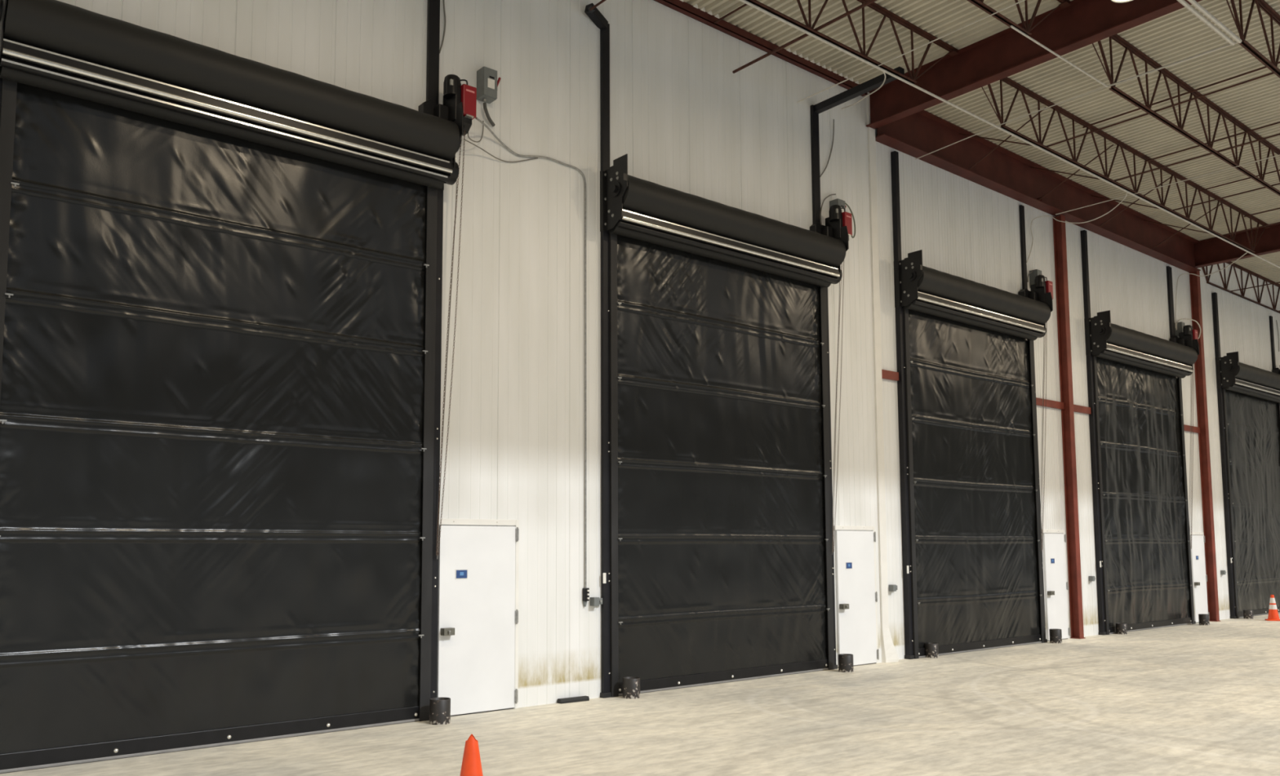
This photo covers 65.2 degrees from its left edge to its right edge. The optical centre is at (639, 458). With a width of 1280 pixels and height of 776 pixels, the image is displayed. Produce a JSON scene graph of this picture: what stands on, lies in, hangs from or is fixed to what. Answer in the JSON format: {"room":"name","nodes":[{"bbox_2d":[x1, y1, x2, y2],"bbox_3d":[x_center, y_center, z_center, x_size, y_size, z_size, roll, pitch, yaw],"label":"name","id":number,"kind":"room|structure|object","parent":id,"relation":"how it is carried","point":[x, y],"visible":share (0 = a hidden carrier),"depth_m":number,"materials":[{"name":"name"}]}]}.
{"room":"warehouse interior","nodes":[
{"label":"warehouse interior","id":0,"kind":"room"},
{"bbox_2d":[7,0,881,707],"bbox_3d":[-4.456,-2.165,10.710,22.680,10.300,0.200,4,-7,-40],"label":"wall","id":1,"kind":"structure","parent":0,"point":[683,121],"depth_m":13.32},
{"bbox_2d":[0,0,476,773],"bbox_3d":[-4.025,-1.828,10.576,4.965,9.600,0.650,4,-7,-40],"label":"door","id":2,"kind":"structure","parent":1,"relation":"in","point":[220,335],"depth_m":10.31,"materials":[{"name":"black metal"}]},
{"bbox_2d":[439,0,445,53],"bbox_3d":[-2.487,-5.755,12.576,0.095,1.436,0.073,4,-7,-40],"label":"wire","id":3,"kind":"object","parent":2,"relation":"attached to","point":[442,0],"visible":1,"depth_m":12.54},
{"bbox_2d":[467,120,484,142],"bbox_3d":[-2.076,-4.147,12.547,0.067,0.365,0.510,-1,-5,13],"label":"wire","id":4,"kind":"object","parent":2,"relation":"hanging from","point":[482,121],"visible":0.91,"depth_m":12.73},
{"bbox_2d":[436,518,519,716],"bbox_3d":[-1.938,1.933,12.206,1.160,2.385,0.165,4,-7,-40],"label":"door","id":5,"kind":"structure","parent":1,"relation":"in","point":[477,611],"depth_m":12.23,"materials":[{"name":"white metal"}]},
{"bbox_2d":[476,66,501,103],"bbox_3d":[-1.926,-4.758,12.838,0.280,0.415,0.192,4,-7,-40],"label":"switch","id":6,"kind":"object","parent":1,"relation":"attached to","point":[487,83],"visible":1,"depth_m":12.75,"materials":[{"name":"grey metal"}]},
{"bbox_2d":[483,102,494,126],"bbox_3d":[-1.931,-4.402,12.831,0.056,0.253,0.211,-4,-6,33],"label":"conduit","id":7,"kind":"object","parent":6,"relation":"hanging from","point":[485,108],"visible":1,"depth_m":12.79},
{"bbox_2d":[475,117,586,588],"bbox_3d":[-1.453,-1.246,12.923,0.236,5.861,1.982,-5,-7,40],"label":"conduit","id":8,"kind":"object","parent":1,"relation":"attached to","point":[476,118],"visible":1,"depth_m":13.52,"materials":[{"name":"metal"}]},
{"bbox_2d":[463,139,537,162],"bbox_3d":[-1.801,-3.954,12.880,0.109,0.192,1.277,-5,-7,39],"label":"wire","id":9,"kind":"object","parent":8,"relation":"attached to","point":[464,140],"visible":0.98,"depth_m":12.90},
{"bbox_2d":[582,587,589,606],"bbox_3d":[-0.715,1.847,13.311,0.076,0.245,0.068,4,-7,-40],"label":"station","id":10,"kind":"object","parent":1,"relation":"attached to","point":[585,591],"visible":1,"depth_m":13.29,"materials":[{"name":"black paint"}]},
{"bbox_2d":[590,597,602,606],"bbox_3d":[-0.576,1.914,13.401,0.165,0.115,0.100,4,-7,-40],"label":"electrical box","id":11,"kind":"object","parent":1,"relation":"attached to","point":[594,602],"depth_m":13.35,"materials":[{"name":"grey metal"}]},
{"bbox_2d":[584,3,904,698],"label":"door","id":12,"kind":"structure","parent":1,"relation":"in","point":[717,487],"depth_m":14.95,"materials":[{"name":"black metal"}]},
{"bbox_2d":[617,235,828,683],"bbox_3d":[1.347,0.073,15.207,4.435,6.300,0.040,4,-7,-40],"label":"curtain","id":13,"kind":"object","parent":12,"relation":"hanging from","point":[722,573],"depth_m":15.05,"materials":[{"name":"black plastic"}]},
{"bbox_2d":[820,119,834,177],"bbox_3d":[3.242,-5.365,17.318,0.385,1.108,0.074,4,-7,-40],"label":"wire","id":14,"kind":"object","parent":12,"relation":"attached to","point":[833,119],"visible":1,"depth_m":17.43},
{"bbox_2d":[820,193,835,225],"bbox_3d":[3.204,-4.258,17.136,0.066,0.662,0.465,-5,-7,45],"label":"cable","id":15,"kind":"object","parent":12,"relation":"on","point":[835,193],"visible":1,"depth_m":17.07,"materials":[{"name":"grey rubber"}]},
{"bbox_2d":[844,202,855,238],"bbox_3d":[3.581,-4.138,17.308,0.223,0.756,0.545,-2,-6,20],"label":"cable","id":16,"kind":"object","parent":12,"relation":"attached to","point":[848,206],"visible":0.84,"depth_m":17.50,"materials":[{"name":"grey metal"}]},
{"bbox_2d":[653,0,867,96],"bbox_3d":[-4.493,-7.247,10.968,22.400,0.129,0.100,4,-7,-40],"label":"channel","id":17,"kind":"object","parent":1,"relation":"attached to","point":[682,7],"visible":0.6,"depth_m":16.25,"materials":[{"name":"red metal"}]},
{"bbox_2d":[713,4,746,23],"bbox_3d":[4.193,-7.148,12.055,0.032,0.028,9.650,4,-7,-40],"label":"rod","id":18,"kind":"object","parent":17,"relation":"attached to","point":[744,5],"visible":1,"depth_m":15.37,"materials":[{"name":"metal"}]},
{"bbox_2d":[829,198,846,212],"bbox_3d":[3.447,-4.245,17.329,0.280,0.415,0.192,4,-7,-40],"label":"switch","id":19,"kind":"object","parent":1,"relation":"attached to","point":[836,202],"visible":0.39,"depth_m":17.25,"materials":[{"name":"grey metal"}]},
{"bbox_2d":[833,525,879,667],"bbox_3d":[3.714,2.336,16.942,1.090,2.385,0.165,4,-7,-40],"label":"door","id":20,"kind":"structure","parent":1,"relation":"in","point":[856,594],"depth_m":16.96,"materials":[{"name":"white metal"}]},
{"bbox_2d":[866,92,898,662],"bbox_3d":[4.286,-1.556,17.878,0.302,10.300,0.243,4,-7,-40],"label":"column","id":21,"kind":"structure","parent":1,"relation":"attached to","point":[889,655],"depth_m":17.76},
{"bbox_2d":[0,613,1279,775],"bbox_3d":[16.573,3.797,19.662,69.000,0.235,13.500,4,-7,-40],"label":"floor","id":22,"kind":"structure","parent":0,"point":[1195,700],"depth_m":11.01,"materials":[{"name":"concrete"}]},
{"bbox_2d":[429,697,450,724],"bbox_3d":[-2.289,2.891,11.467,0.236,0.275,0.236,-3,-6,29],"label":"bollard","id":23,"kind":"object","parent":22,"relation":"on","point":[440,707],"visible":1,"depth_m":11.37,"materials":[{"name":"black metal"}]},
{"bbox_2d":[459,733,483,775],"bbox_3d":[-1.194,2.294,7.093,0.360,0.659,0.360,-4,-6,33],"label":"traffic cone","id":24,"kind":"object","parent":22,"relation":"on","point":[471,766],"visible":1,"depth_m":7.06,"materials":[{"name":"orange plastic"}]},
{"bbox_2d":[556,695,589,703],"bbox_3d":[-0.868,3.137,13.024,0.440,0.055,0.100,4,-6,-36],"label":"bumper cover","id":25,"kind":"object","parent":22,"relation":"on","point":[564,700],"visible":1,"depth_m":12.97,"materials":[{"name":"black"}]},
{"bbox_2d":[622,676,639,698],"bbox_3d":[-0.114,3.062,13.379,0.236,0.260,0.236,-2,-5,16],"label":"bollard","id":26,"kind":"object","parent":22,"relation":"on","point":[631,685],"visible":1,"depth_m":13.28,"materials":[{"name":"black metal"}]},
{"bbox_2d":[838,653,853,672],"bbox_3d":[3.307,3.287,16.091,0.236,0.270,0.236,-5,-7,41],"label":"bollard","id":27,"kind":"object","parent":22,"relation":"on","point":[845,660],"visible":1,"depth_m":15.99,"materials":[{"name":"black metal"}]},
{"bbox_2d":[924,642,938,657],"bbox_3d":[5.280,3.473,18.134,0.236,0.250,0.236,-4,-6,35],"label":"bollard","id":28,"kind":"object","parent":22,"relation":"on","point":[931,649],"visible":1,"depth_m":18.04,"materials":[{"name":"black metal"}]},
{"bbox_2d":[1048,628,1062,643],"bbox_3d":[8.608,3.679,20.741,0.236,0.280,0.236,1,-5,-17],"label":"bollard","id":29,"kind":"object","parent":22,"relation":"on","point":[1055,635],"visible":1,"depth_m":20.65,"materials":[{"name":"black metal"}]},
{"bbox_2d":[1052,214,1085,639],"bbox_3d":[9.476,-0.763,22.173,0.222,9.448,0.237,4,-7,-40],"label":"steel column","id":30,"kind":"structure","parent":22,"relation":"on","point":[1059,228],"depth_m":22.13,"materials":[{"name":"red metal"}]},
{"bbox_2d":[1035,397,1091,414],"bbox_3d":[9.378,-1.161,22.222,2.510,0.150,0.060,4,-7,-40],"label":"beam","id":31,"kind":"structure","parent":30,"relation":"attached to","point":[1051,404],"depth_m":22.08,"materials":[{"name":"red metal"}]},
{"bbox_2d":[1115,622,1127,634],"bbox_3d":[10.957,3.873,22.786,0.236,0.240,0.236,-5,-7,39],"label":"bollard","id":32,"kind":"object","parent":22,"relation":"on","point":[1121,628],"visible":1,"depth_m":22.69,"materials":[{"name":"metal"}]},
{"bbox_2d":[1198,613,1209,625],"bbox_3d":[14.231,4.068,25.271,0.236,0.270,0.236,0,-5,-1],"label":"bollard","id":33,"kind":"object","parent":22,"relation":"on","point":[1203,619],"visible":1,"depth_m":25.18,"materials":[{"name":"black metal"}]},
{"bbox_2d":[1189,271,1220,622],"bbox_3d":[15.185,-0.407,26.962,0.222,9.550,0.237,4,-7,-40],"label":"steel column","id":34,"kind":"structure","parent":22,"relation":"on","point":[1194,281],"depth_m":26.91,"materials":[{"name":"red metal"}]},
{"bbox_2d":[1243,609,1253,619],"bbox_3d":[16.636,4.263,27.389,0.236,0.240,0.236,5,-7,-44],"label":"bollard","id":35,"kind":"object","parent":22,"relation":"on","point":[1247,614],"visible":1,"depth_m":27.30,"materials":[{"name":"black metal"}]},
{"bbox_2d":[1265,595,1279,621],"bbox_3d":[16.872,3.978,26.696,0.360,0.680,0.360,-2,-6,21],"label":"traffic cone","id":36,"kind":"object","parent":22,"relation":"on","point":[1273,615],"visible":1,"depth_m":26.62,"materials":[{"name":"orange plastic"}]},
{"bbox_2d":[680,0,1279,284],"bbox_3d":[11.343,-6.770,18.322,56.524,0.117,10.350,4,-7,-40],"label":"ceiling","id":37,"kind":"structure","parent":0,"point":[1176,36],"depth_m":18.16,"materials":[{"name":"metal"}]},
{"bbox_2d":[745,0,958,84],"bbox_3d":[-0.152,-6.751,12.186,14.220,0.939,0.120,4,-7,-40],"label":"joist","id":38,"kind":"object","parent":37,"relation":"attached to","point":[892,17],"visible":0.99,"depth_m":15.33,"materials":[{"name":"brown metal"}]},
{"bbox_2d":[589,0,606,10],"bbox_3d":[2.326,-6.517,10.221,0.032,0.028,9.350,4,-7,-40],"label":"rod","id":39,"kind":"object","parent":38,"relation":"attached to","point":[602,1],"visible":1,"depth_m":13.65,"materials":[{"name":"brown metal"}]},
{"bbox_2d":[732,0,877,73],"bbox_3d":[4.475,-6.362,12.041,0.044,0.038,9.380,4,-7,-40],"label":"rod","id":40,"kind":"object","parent":38,"relation":"attached to","point":[870,2],"visible":1,"depth_m":14.54,"materials":[{"name":"metal"}]},
{"bbox_2d":[796,0,1025,102],"bbox_3d":[5.559,-6.228,13.075,0.018,0.018,9.180,4,-7,-40],"label":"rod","id":41,"kind":"object","parent":38,"relation":"attached to","point":[1022,0],"visible":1,"depth_m":14.80,"materials":[{"name":"metal"}]},
{"bbox_2d":[966,0,1071,36],"bbox_3d":[1.090,-6.892,10.715,14.220,0.939,0.120,4,-7,-40],"label":"joist","id":42,"kind":"object","parent":37,"relation":"attached to","point":[979,3],"visible":1,"depth_m":14.34,"materials":[{"name":"brown metal"}]},
{"bbox_2d":[1009,25,1236,87],"bbox_3d":[6.976,-6.090,14.400,2.985,0.030,1.876,4,-7,-40],"label":"conduit","id":43,"kind":"object","parent":42,"relation":"attached to","point":[1011,26],"visible":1,"depth_m":15.15,"materials":[{"name":"grey metal"}]},
{"bbox_2d":[866,0,1202,128],"bbox_3d":[7.321,-6.706,14.537,0.220,0.680,9.770,4,-7,-40],"label":"steel beam","id":44,"kind":"structure","parent":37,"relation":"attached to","point":[1006,53],"depth_m":16.11,"materials":[{"name":"red metal"}]},
{"bbox_2d":[1111,0,1133,3],"bbox_3d":[6.284,-6.583,12.973,0.410,1.200,0.410,4,-7,-40],"label":"lamp","id":45,"kind":"object","parent":37,"relation":"hanging from","point":[1113,1],"visible":1,"depth_m":13.10,"materials":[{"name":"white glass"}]},
{"bbox_2d":[981,77,1270,253],"bbox_3d":[10.887,-5.965,21.437,14.150,0.939,0.120,4,-7,-40],"label":"joist","id":46,"kind":"object","parent":37,"relation":"attached to","point":[1024,90],"visible":0.86,"depth_m":20.48,"materials":[{"name":"brown metal"}]},
{"bbox_2d":[959,133,1031,146],"bbox_3d":[6.952,-6.131,19.309,0.026,0.855,1.770,4,-7,-40],"label":"rod","id":47,"kind":"object","parent":46,"relation":"attached to","point":[959,134],"visible":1,"depth_m":19.36,"materials":[{"name":"grey metal"}]},
{"bbox_2d":[738,0,1279,268],"bbox_3d":[9.151,-5.594,19.961,53.000,0.038,0.038,4,-7,-40],"label":"conduit","id":48,"kind":"object","parent":46,"relation":"attached to","point":[783,20],"visible":1,"depth_m":16.88,"materials":[{"name":"grey metal"}]},
{"bbox_2d":[840,71,885,109],"bbox_3d":[3.716,-5.988,16.368,0.231,0.281,1.874,0,-5,-8],"label":"cable","id":49,"kind":"object","parent":48,"relation":"hanging from","point":[883,72],"visible":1,"depth_m":16.44,"materials":[{"name":"grey plastic"}]},
{"bbox_2d":[1026,192,1127,264],"bbox_3d":[9.293,-4.843,21.329,2.039,1.254,0.371,-3,-6,28],"label":"cable","id":50,"kind":"object","parent":48,"relation":"hanging from","point":[1126,193],"visible":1,"depth_m":21.57,"materials":[{"name":"grey plastic"}]},
{"bbox_2d":[1174,252,1248,328],"bbox_3d":[14.925,-4.287,25.919,0.675,1.591,1.931,3,-6,-34],"label":"cable","id":51,"kind":"object","parent":48,"relation":"hanging from","point":[1246,252],"visible":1,"depth_m":26.48,"materials":[{"name":"grey plastic"}]},
{"bbox_2d":[915,86,1105,159],"bbox_3d":[6.324,-5.827,17.519,0.103,0.018,3.746,4,-7,-37],"label":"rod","id":52,"kind":"object","parent":46,"relation":"attached to","point":[1104,86],"visible":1,"depth_m":17.27,"materials":[{"name":"metal"}]},
{"bbox_2d":[1029,166,1099,179],"bbox_3d":[9.042,-5.982,21.060,0.026,0.855,1.770,4,-7,-40],"label":"rod","id":53,"kind":"object","parent":46,"relation":"attached to","point":[1029,166],"visible":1,"depth_m":21.15,"materials":[{"name":"metal"}]},
{"bbox_2d":[1091,195,1159,208],"bbox_3d":[11.184,-5.830,22.856,0.026,0.855,1.770,4,-7,-40],"label":"rod","id":54,"kind":"object","parent":46,"relation":"attached to","point":[1091,195],"visible":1,"depth_m":22.91,"materials":[{"name":"metal"}]},
{"bbox_2d":[1055,155,1279,214],"bbox_3d":[12.289,-5.725,18.650,0.175,0.078,9.284,4,-7,-41],"label":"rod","id":55,"kind":"object","parent":46,"relation":"attached to","point":[1277,155],"visible":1,"depth_m":20.37,"materials":[{"name":"metal"}]},
{"bbox_2d":[1143,219,1209,234],"bbox_3d":[13.327,-5.677,24.652,0.026,0.855,1.770,4,-7,-40],"label":"rod","id":56,"kind":"object","parent":46,"relation":"attached to","point":[1144,220],"visible":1,"depth_m":24.77,"materials":[{"name":"metal"}]},
{"bbox_2d":[1092,34,1279,195],"bbox_3d":[12.130,-6.105,19.966,14.150,0.939,0.120,4,-7,-40],"label":"joist","id":57,"kind":"object","parent":37,"relation":"attached to","point":[1132,50],"visible":0.88,"depth_m":17.99,"materials":[{"name":"brown metal"}]},
{"bbox_2d":[1244,208,1279,217],"bbox_3d":[17.547,-6.309,22.009,0.032,0.028,7.750,4,-7,-40],"label":"rod","id":58,"kind":"object","parent":57,"relation":"attached to","point":[1276,208],"visible":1,"depth_m":24.64,"materials":[{"name":"metal"}]},
{"bbox_2d":[1194,223,1279,268],"bbox_3d":[18.292,-5.916,23.815,0.220,0.680,9.900,4,-7,-40],"label":"rafter","id":59,"kind":"object","parent":37,"relation":"attached to","point":[1215,251],"visible":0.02,"depth_m":26.67,"materials":[{"name":"red metal"}]},
{"bbox_3d":[21.816,-5.186,30.595,13.930,0.939,0.120,4,-7,-40],"label":"joist","id":60,"kind":"object","parent":59,"relation":"attached to","visible":0},
{"bbox_2d":[1230,281,1279,291],"bbox_3d":[20.291,-5.216,25.503,0.032,0.028,9.700,4,-7,-40],"label":"rod","id":61,"kind":"object","parent":60,"relation":"attached to","point":[1279,282],"visible":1,"depth_m":28.65,"materials":[{"name":"brown metal"}]},
{"bbox_2d":[1201,261,1279,313],"bbox_3d":[20.574,-5.055,32.066,13.930,0.919,0.120,4,-7,-40],"label":"joist","id":62,"kind":"object","parent":37,"relation":"attached to","point":[1234,265],"visible":0.73,"depth_m":30.01,"materials":[{"name":"brown metal"}]},
{"bbox_2d":[1226,0,1279,78],"bbox_3d":[13.352,-6.244,18.519,14.150,0.939,0.120,4,-7,-40],"label":"joist","id":63,"kind":"object","parent":37,"relation":"attached to","point":[1272,65],"visible":0.99,"depth_m":15.27,"materials":[{"name":"brown metal"}]},
{"bbox_2d":[1046,72,1274,147],"bbox_3d":[10.028,-6.063,15.634,0.032,0.028,7.750,4,-7,-40],"label":"rod","id":64,"kind":"object","parent":63,"relation":"attached to","point":[1270,73],"visible":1,"depth_m":16.93,"materials":[{"name":"metal"}]},
{"bbox_2d":[1082,62,1279,128],"bbox_3d":[11.172,-6.763,16.667,0.032,0.028,7.750,4,-7,-40],"label":"rod","id":65,"kind":"object","parent":63,"relation":"attached to","point":[1264,67],"visible":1,"depth_m":18.15,"materials":[{"name":"metal"}]},
{"bbox_2d":[1114,133,1279,181],"bbox_3d":[12.117,-5.915,17.384,0.032,0.028,7.750,4,-7,-40],"label":"rod","id":66,"kind":"object","parent":63,"relation":"attached to","point":[1277,135],"visible":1,"depth_m":19.13,"materials":[{"name":"metal"}]},
{"bbox_2d":[1144,121,1279,162],"bbox_3d":[13.261,-6.614,18.418,0.032,0.028,7.750,4,-7,-40],"label":"rod","id":67,"kind":"object","parent":63,"relation":"attached to","point":[1273,124],"visible":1,"depth_m":20.27,"materials":[{"name":"metal"}]},
{"bbox_2d":[1173,182,1279,210],"bbox_3d":[14.260,-5.762,19.180,0.032,0.028,7.750,4,-7,-40],"label":"rod","id":68,"kind":"object","parent":63,"relation":"attached to","point":[1279,183],"visible":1,"depth_m":21.32,"materials":[{"name":"metal"}]},
{"bbox_2d":[1197,169,1279,191],"bbox_3d":[15.404,-6.462,20.213,0.032,0.028,7.750,4,-7,-40],"label":"rod","id":69,"kind":"object","parent":63,"relation":"attached to","point":[1278,170],"visible":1,"depth_m":22.60,"materials":[{"name":"metal"}]},
{"bbox_2d":[1222,222,1279,235],"bbox_3d":[16.403,-5.609,20.976,0.032,0.028,7.750,4,-7,-40],"label":"rod","id":70,"kind":"object","parent":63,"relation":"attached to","point":[1278,222],"visible":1,"depth_m":23.44,"materials":[{"name":"brown metal"}]},
{"bbox_3d":[2.313,-7.030,9.268,14.220,0.939,0.120,4,-7,-40],"label":"joist","id":71,"kind":"object","parent":37,"relation":"attached to","visible":0},
{"bbox_2d":[1177,0,1235,45],"bbox_3d":[7.644,-6.144,13.792,2.720,0.056,0.056,4,-7,-40],"label":"fluorescent tube","id":72,"kind":"object","parent":71,"relation":"attached to","point":[1185,4],"visible":1,"depth_m":14.01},
{"bbox_2d":[1186,0,1241,43],"bbox_3d":[7.702,-6.150,13.723,2.720,0.056,0.056,4,-7,-40],"label":"fluorescent tube","id":73,"kind":"object","parent":71,"relation":"attached to","point":[1197,6],"visible":1,"depth_m":13.98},
{"bbox_2d":[875,128,1279,659],"bbox_3d":[16.929,-0.632,28.721,33.318,10.300,0.200,4,-7,-40],"label":"wall","id":74,"kind":"structure","parent":0,"point":[962,228],"depth_m":22.23,"materials":[{"name":"white metal"}]},
{"bbox_2d":[881,369,898,381],"bbox_3d":[4.499,-1.509,18.133,0.540,0.150,0.060,4,-7,-40],"label":"beam","id":75,"kind":"structure","parent":74,"relation":"attached to","point":[886,375],"depth_m":18.12,"materials":[{"name":"red metal"}]},
{"bbox_2d":[888,584,897,591],"bbox_3d":[4.495,2.294,17.740,0.165,0.115,0.100,4,-7,-40],"label":"electrical box","id":76,"kind":"object","parent":74,"relation":"attached to","point":[892,588],"depth_m":17.69,"materials":[{"name":"grey metal"}]},
{"bbox_2d":[890,151,1053,659],"bbox_3d":[6.774,-0.945,19.654,4.935,9.380,0.650,4,-7,-40],"label":"door","id":77,"kind":"structure","parent":74,"relation":"in","point":[971,526],"depth_m":19.42,"materials":[{"name":"black metal"}]},
{"bbox_2d":[908,309,1039,648],"bbox_3d":[6.612,0.452,19.654,4.390,6.300,0.050,4,-7,-40],"label":"curtain","id":78,"kind":"object","parent":77,"relation":"hanging from","point":[971,409],"depth_m":19.54,"materials":[{"name":"black plastic"}]},
{"bbox_2d":[1029,269,1042,285],"bbox_3d":[8.622,-3.868,21.756,0.280,0.415,0.192,4,-7,-40],"label":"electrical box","id":79,"kind":"object","parent":74,"relation":"attached to","point":[1035,273],"visible":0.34,"depth_m":21.68,"materials":[{"name":"grey metal"}]},
{"bbox_2d":[875,110,1200,272],"bbox_3d":[9.732,-5.887,22.816,14.120,0.830,0.280,4,-7,-40],"label":"girder","id":80,"kind":"object","parent":74,"relation":"attached to","point":[1003,171],"visible":0.86,"depth_m":21.68,"materials":[{"name":"red metal"}]},
{"bbox_2d":[968,106,1045,169],"bbox_3d":[7.071,-6.158,19.327,0.026,0.721,1.639,4,-7,-40],"label":"rod","id":81,"kind":"object","parent":80,"relation":"attached to","point":[1037,114],"visible":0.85,"depth_m":19.39,"materials":[{"name":"metal"}]},
{"bbox_2d":[1039,144,1113,199],"bbox_3d":[9.160,-6.009,21.078,0.026,0.721,1.639,4,-7,-40],"label":"rod","id":82,"kind":"object","parent":80,"relation":"attached to","point":[1112,144],"visible":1,"depth_m":21.13,"materials":[{"name":"metal"}]},
{"bbox_2d":[1099,177,1170,226],"bbox_3d":[11.303,-5.856,22.873,0.026,0.721,1.639,4,-7,-40],"label":"rod","id":83,"kind":"object","parent":80,"relation":"attached to","point":[1170,177],"visible":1,"depth_m":22.95,"materials":[{"name":"metal"}]},
{"bbox_2d":[1152,204,1220,248],"bbox_3d":[13.446,-5.704,24.669,0.026,0.721,1.639,4,-7,-40],"label":"rod","id":84,"kind":"object","parent":80,"relation":"attached to","point":[1220,204],"visible":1,"depth_m":24.75,"materials":[{"name":"metal"}]},
{"bbox_2d":[1041,529,1070,641],"bbox_3d":[8.953,2.717,21.424,0.940,2.385,0.165,4,-7,-40],"label":"door","id":85,"kind":"structure","parent":74,"relation":"in","point":[1055,582],"depth_m":21.44,"materials":[{"name":"white metal"}]},
{"bbox_2d":[1088,576,1095,581],"bbox_3d":[10.158,2.697,22.486,0.165,0.115,0.100,4,-7,-40],"label":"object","id":86,"kind":"structure","parent":74,"relation":"attached to","point":[1091,578],"depth_m":22.43,"materials":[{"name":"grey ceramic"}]},
{"bbox_2d":[1080,230,1199,635],"bbox_3d":[12.476,-0.539,24.432,5.155,9.380,0.650,4,-7,-40],"label":"door","id":87,"kind":"structure","parent":74,"relation":"in","point":[1142,521],"depth_m":24.19,"materials":[{"name":"black metal"}]},
{"bbox_2d":[1096,356,1190,626],"bbox_3d":[12.313,0.858,24.433,4.610,6.300,0.080,4,-7,-40],"label":"curtain","id":88,"kind":"object","parent":87,"relation":"hanging from","point":[1144,503],"depth_m":24.35,"materials":[{"name":"black plastic"}]},
{"bbox_2d":[1174,321,1185,337],"bbox_3d":[14.324,-3.382,26.526,0.280,0.415,0.192,4,-7,-40],"label":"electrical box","id":89,"kind":"object","parent":74,"relation":"attached to","point":[1180,325],"visible":0.59,"depth_m":26.43,"materials":[{"name":"grey metal"}]},
{"bbox_2d":[1175,318,1200,338],"bbox_3d":[14.628,-3.450,26.631,1.047,0.582,0.210,2,-6,-23],"label":"cable","id":90,"kind":"object","parent":89,"relation":"attached to","point":[1182,318],"visible":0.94,"depth_m":26.73,"materials":[{"name":"grey plastic"}]},
{"bbox_2d":[1183,424,1199,433],"bbox_3d":[14.635,-0.786,26.628,1.110,0.150,0.060,4,-7,-40],"label":"beam","id":91,"kind":"structure","parent":74,"relation":"attached to","point":[1187,428],"depth_m":26.63,"materials":[{"name":"red metal"}]},
{"bbox_2d":[1190,532,1209,622],"bbox_3d":[14.720,3.128,26.256,0.890,2.385,0.165,4,-7,-40],"label":"door","id":92,"kind":"structure","parent":74,"relation":"in","point":[1197,551],"depth_m":26.27,"materials":[{"name":"white metal"}]},
{"bbox_2d":[1220,570,1226,574],"bbox_3d":[15.914,3.108,27.309,0.165,0.115,0.100,4,-7,-40],"label":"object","id":93,"kind":"structure","parent":74,"relation":"attached to","point":[1222,572],"depth_m":27.25,"materials":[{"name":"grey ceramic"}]},
{"bbox_2d":[1211,292,1279,618],"bbox_3d":[18.251,-0.013,29.260,4.945,9.150,0.650,4,-7,-40],"label":"door","id":94,"kind":"structure","parent":74,"relation":"in","point":[1249,419],"depth_m":28.75,"materials":[{"name":"black metal"}]},
{"bbox_2d":[1225,389,1279,612],"bbox_3d":[18.048,1.267,29.242,4.300,6.300,0.071,4,-7,-40],"label":"curtain","id":95,"kind":"object","parent":94,"relation":"hanging from","point":[1252,423],"depth_m":29.07,"materials":[{"name":"black plastic"}]},
{"bbox_2d":[1275,320,1279,351],"bbox_3d":[20.095,-3.856,31.546,0.120,1.004,0.020,4,-7,-40],"label":"wire","id":96,"kind":"object","parent":74,"relation":"attached to","point":[1276,320],"visible":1,"depth_m":31.56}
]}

